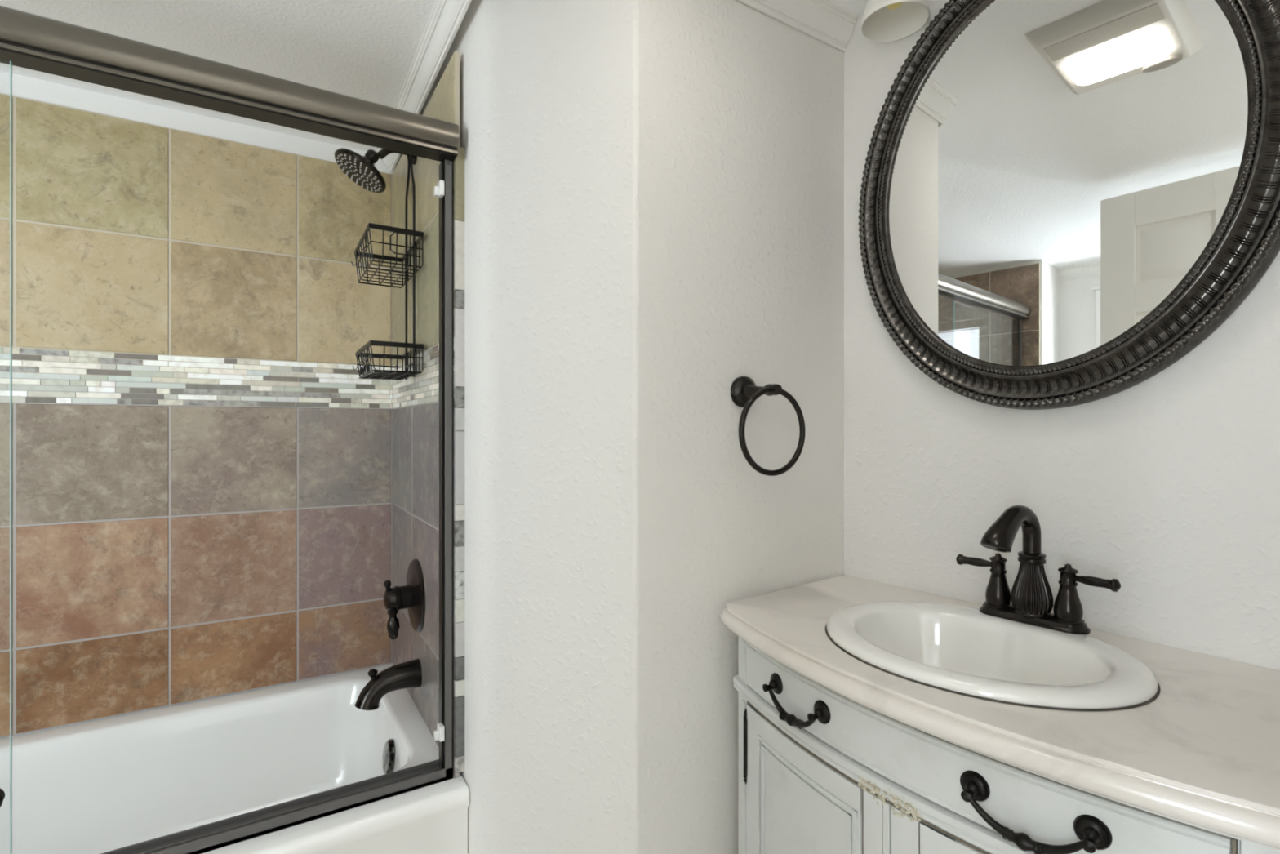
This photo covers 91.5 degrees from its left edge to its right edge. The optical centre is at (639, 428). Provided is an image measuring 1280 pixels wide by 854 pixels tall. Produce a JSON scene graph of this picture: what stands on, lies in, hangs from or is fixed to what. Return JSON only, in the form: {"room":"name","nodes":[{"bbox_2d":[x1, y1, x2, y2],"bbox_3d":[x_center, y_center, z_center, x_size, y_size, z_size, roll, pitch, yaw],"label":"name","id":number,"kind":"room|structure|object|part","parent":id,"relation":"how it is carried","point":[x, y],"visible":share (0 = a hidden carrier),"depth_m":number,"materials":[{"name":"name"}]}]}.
{"room":"bathroom","nodes":[
{"label":"bathroom","id":0,"kind":"room"},
{"bbox_2d":[0,71,398,738],"bbox_3d":[-1.361,0.090,1.774,3.400,2.180,0.186,0,0,-32],"label":"wall","id":1,"kind":"structure","parent":0,"point":[23,86],"depth_m":1.71,"materials":[{"name":"white paint"}]},
{"bbox_2d":[0,93,392,737],"bbox_3d":[-1.544,-0.031,1.540,1.780,1.574,0.012,0,0,-32],"label":"wall tile","id":2,"kind":"structure","parent":1,"relation":"attached to","point":[202,460],"depth_m":1.71,"materials":[{"name":"tile"}]},
{"bbox_2d":[0,0,867,152],"bbox_3d":[-0.383,-0.960,0.231,3.400,0.180,3.800,0,0,-32],"label":"ceiling","id":3,"kind":"structure","parent":0,"point":[365,50],"depth_m":1.42,"materials":[{"name":"white paint"}]},
{"bbox_2d":[398,0,844,853],"bbox_3d":[-0.052,0.090,1.786,1.016,2.180,1.194,0,0,-32],"label":"wall","id":4,"kind":"structure","parent":0,"point":[654,189],"depth_m":1.19,"materials":[{"name":"white paint"}]},
{"bbox_2d":[0,61,12,853],"bbox_3d":[-1.403,0.080,0.685,1.023,1.300,0.038,0,0,-32],"label":"door","id":5,"kind":"structure","parent":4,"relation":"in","point":[2,791],"depth_m":0.97,"materials":[{"name":"teal"}]},
{"bbox_3d":[-0.985,0.565,0.946,0.032,0.032,0.032,0,0,-32],"label":"knob","id":6,"kind":"part","parent":5,"relation":"part of","materials":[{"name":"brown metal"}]},
{"bbox_2d":[0,5,458,853],"bbox_3d":[-1.143,0.054,0.893,1.740,1.407,0.102,0,0,-32],"label":"shower door frame","id":7,"kind":"object","parent":4,"relation":"attached to","point":[28,41],"visible":1,"depth_m":1.18,"materials":[{"name":"brown metal"}]},
{"bbox_3d":[-1.134,-0.619,0.878,1.740,0.061,0.068,0,0,-32],"label":"rail","id":8,"kind":"part","parent":7,"relation":"part of","materials":[{"name":"brown metal"}]},
{"bbox_2d":[391,50,459,777],"bbox_3d":[-0.595,-0.031,1.681,0.012,1.574,0.767,0,0,-31],"label":"wall tile","id":9,"kind":"structure","parent":4,"relation":"attached to","point":[415,400],"depth_m":1.60,"materials":[{"name":"tile"}]},
{"bbox_2d":[334,148,417,192],"bbox_3d":[-0.692,-0.700,1.640,0.199,0.146,0.140,0,0,-32],"label":"showerhead","id":10,"kind":"object","parent":9,"relation":"attached to","point":[362,170],"visible":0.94,"depth_m":1.62,"materials":[{"name":"black metal"}]},
{"bbox_3d":[-0.652,-0.742,1.670,0.099,0.062,0.056,0,0,-32],"label":"shower arm","id":11,"kind":"part","parent":10,"relation":"part of","materials":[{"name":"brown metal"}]},
{"bbox_2d":[351,155,423,380],"bbox_3d":[-0.674,-0.438,1.649,0.148,0.655,0.287,0,0,-32],"label":"shower caddy","id":12,"kind":"object","parent":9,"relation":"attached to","point":[416,348],"visible":0.96,"depth_m":1.64,"materials":[{"name":"black metal"}]},
{"bbox_2d":[351,222,423,288],"bbox_3d":[-0.674,-0.448,1.648,0.148,0.089,0.286,0,0,-32],"label":"basket","id":13,"kind":"object","parent":12,"relation":"on","point":[415,233],"depth_m":1.61,"materials":[{"name":"black metal"}]},
{"bbox_2d":[352,340,423,380],"bbox_3d":[-0.673,-0.174,1.649,0.145,0.073,0.287,0,0,-32],"label":"basket","id":14,"kind":"object","parent":12,"relation":"on","point":[416,348],"depth_m":1.61,"materials":[{"name":"black metal"}]},
{"bbox_2d":[354,657,422,710],"bbox_3d":[-0.652,0.662,1.613,0.158,0.100,0.072,0,0,-32],"label":"tub spout","id":15,"kind":"object","parent":9,"relation":"attached to","point":[406,674],"visible":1,"depth_m":1.59,"materials":[{"name":"black metal"}]},
{"bbox_3d":[-0.682,0.630,1.591,0.024,0.032,0.024,0,0,-32],"label":"diverter knob","id":16,"kind":"part","parent":15,"relation":"part of","materials":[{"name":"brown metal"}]},
{"bbox_2d":[383,558,425,639],"bbox_3d":[-0.632,0.453,1.651,0.088,0.202,0.193,0,0,-32],"label":"tub valve","id":17,"kind":"object","parent":9,"relation":"attached to","point":[411,596],"visible":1,"depth_m":1.63,"materials":[{"name":"black metal"}]},
{"bbox_3d":[-0.660,0.413,1.631,0.019,0.031,0.018,0,0,-32],"label":"indicator knob","id":18,"kind":"part","parent":17,"relation":"part of","materials":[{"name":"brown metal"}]},
{"bbox_3d":[-0.648,0.511,1.639,0.032,0.086,0.032,0,0,-32],"label":"lever","id":19,"kind":"part","parent":17,"relation":"part of","materials":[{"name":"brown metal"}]},
{"bbox_2d":[453,146,464,773],"bbox_3d":[-0.392,0.068,1.355,0.020,1.354,0.010,0,0,-32],"label":"trim","id":20,"kind":"structure","parent":4,"relation":"attached to","point":[459,162],"depth_m":1.35,"materials":[{"name":"tile"}]},
{"bbox_2d":[377,0,857,172],"bbox_3d":[-0.281,-0.868,1.458,1.451,0.092,0.541,0,0,26],"label":"trim","id":21,"kind":"structure","parent":4,"relation":"attached to","point":[826,21],"depth_m":1.36,"materials":[{"name":"white paint"}]},
{"bbox_2d":[730,375,805,475],"bbox_3d":[0.231,-0.007,1.199,0.167,0.193,0.102,0,0,-32],"label":"towel ring","id":22,"kind":"object","parent":4,"relation":"attached to","point":[744,392],"visible":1,"depth_m":1.19,"materials":[{"name":"black metal"}]},
{"bbox_3d":[0.236,-0.072,1.191,0.032,0.032,0.084,0,0,-32],"label":"post","id":23,"kind":"part","parent":22,"relation":"part of","materials":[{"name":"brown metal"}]},
{"bbox_2d":[844,0,1279,670],"bbox_3d":[1.206,0.090,0.494,0.120,2.180,2.450,0,0,-37],"label":"wall","id":24,"kind":"structure","parent":0,"point":[1166,486],"depth_m":1.02,"materials":[{"name":"white paint"}]},
{"bbox_2d":[860,0,929,42],"bbox_3d":[0.504,-0.847,1.233,0.131,0.094,0.127,0,0,-32],"label":"wall lamp","id":25,"kind":"object","parent":24,"relation":"attached to","point":[882,20],"visible":1,"depth_m":1.27,"materials":[{"name":"white glass"}]},
{"bbox_3d":[0.502,-0.850,1.232,0.034,0.040,0.034,0,0,-32],"label":"bulb","id":26,"kind":"part","parent":25,"relation":"part of","materials":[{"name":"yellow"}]},
{"bbox_2d":[857,0,1279,409],"bbox_3d":[0.676,-0.440,1.070,0.046,0.816,0.676,0,0,-37],"label":"wall mirror","id":27,"kind":"object","parent":24,"relation":"attached to","point":[1061,202],"visible":1,"depth_m":1.02,"materials":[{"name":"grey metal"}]},
{"bbox_3d":[-0.383,1.230,0.231,3.400,0.100,3.800,0,0,-32],"label":"floor","id":28,"kind":"structure","parent":0,"visible":0},
{"bbox_2d":[0,664,470,853],"bbox_3d":[-1.319,0.969,1.192,1.758,0.422,0.818,0,0,-32],"label":"bathtub","id":29,"kind":"object","parent":28,"relation":"on","point":[104,785],"visible":0.77,"depth_m":1.60,"materials":[{"name":"white ceramic"}]},
{"bbox_3d":[-0.647,0.845,1.603,0.022,0.084,0.084,0,0,-32],"label":"overflow plate","id":30,"kind":"part","parent":29,"relation":"part of","materials":[{"name":"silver metal"}]},
{"bbox_2d":[733,636,1279,853],"bbox_3d":[0.499,0.774,0.942,0.476,0.811,0.766,0,0,-37],"label":"vanity cabinet","id":31,"kind":"object","parent":28,"relation":"on","point":[821,771],"visible":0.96,"depth_m":0.82,"materials":[{"name":"paint"}]},
{"bbox_3d":[0.197,0.774,1.158,0.022,0.811,0.049,0,0,-14],"label":"corner post","id":32,"kind":"part","parent":31,"relation":"part of","materials":[{"name":"paint"}]},
{"bbox_3d":[0.236,0.430,0.968,0.030,0.056,0.145,0,0,-24],"label":"drawer pull","id":33,"kind":"part","parent":31,"relation":"part of","materials":[{"name":"brown metal"}]},
{"bbox_3d":[0.253,0.788,0.996,0.037,0.584,0.292,0,0,-23],"label":"door","id":34,"kind":"part","parent":31,"relation":"part of","materials":[{"name":"paint"}]},
{"bbox_3d":[0.382,0.479,0.933,0.312,0.024,0.857,0,0,-11],"label":"rail","id":35,"kind":"part","parent":31,"relation":"part of","materials":[{"name":"paint"}]},
{"bbox_3d":[0.454,0.788,0.686,0.038,0.584,0.283,0,0,-44],"label":"door","id":36,"kind":"part","parent":31,"relation":"part of","materials":[{"name":"paint"}]},
{"bbox_2d":[719,574,1279,849],"bbox_3d":[0.496,0.349,0.936,0.492,0.040,0.799,0,0,-37],"label":"countertop","id":37,"kind":"structure","parent":31,"relation":"on","point":[1205,753],"depth_m":0.71,"materials":[{"name":"stone"}]},
{"bbox_2d":[825,600,1160,711],"bbox_3d":[0.495,0.386,0.934,0.375,0.147,0.440,0,0,-32],"label":"sink basin","id":38,"kind":"object","parent":37,"relation":"in","point":[961,650],"visible":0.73,"depth_m":0.94,"materials":[{"name":"white ceramic"}]},
{"bbox_2d":[955,504,1120,634],"bbox_3d":[0.633,0.218,1.009,0.188,0.190,0.171,0,0,13],"label":"sink faucet","id":39,"kind":"object","parent":37,"relation":"on","point":[1030,601],"visible":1,"depth_m":0.99,"materials":[{"name":"black metal"}]},
{"bbox_3d":[0.582,0.232,1.085,0.019,0.019,0.062,0,0,-40],"label":"lever","id":40,"kind":"part","parent":39,"relation":"part of","materials":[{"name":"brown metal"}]},
{"bbox_3d":[0.606,0.256,1.055,0.042,0.090,0.042,0,0,-32],"label":"handle","id":41,"kind":"part","parent":39,"relation":"part of","materials":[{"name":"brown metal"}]},
{"bbox_3d":[0.589,0.164,0.987,0.136,0.082,0.042,0,0,-32],"label":"spout","id":42,"kind":"part","parent":39,"relation":"part of","materials":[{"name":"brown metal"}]},
{"bbox_3d":[0.637,0.305,1.014,0.052,0.015,0.160,0,0,-36],"label":"plate","id":43,"kind":"part","parent":39,"relation":"part of","materials":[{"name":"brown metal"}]},
{"bbox_3d":[0.667,0.256,0.973,0.042,0.090,0.042,0,0,-32],"label":"handle","id":44,"kind":"part","parent":39,"relation":"part of","materials":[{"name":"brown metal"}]},
{"bbox_3d":[0.688,0.232,0.941,0.019,0.019,0.062,0,0,-32],"label":"lever","id":45,"kind":"part","parent":39,"relation":"part of","materials":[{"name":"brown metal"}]},
{"bbox_3d":[0.422,0.430,0.681,0.030,0.056,0.147,0,0,-43],"label":"drawer pull","id":46,"kind":"part","parent":31,"relation":"part of","materials":[{"name":"brown metal"}]},
{"bbox_3d":[0.368,0.376,0.847,0.095,0.013,0.759,0,0,-32],"label":"moulding","id":47,"kind":"part","parent":31,"relation":"part of","materials":[{"name":"paint"}]},
{"bbox_3d":[0.580,0.774,0.571,0.046,0.811,0.023,0,0,37],"label":"corner post","id":48,"kind":"part","parent":31,"relation":"part of","materials":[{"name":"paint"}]}
]}

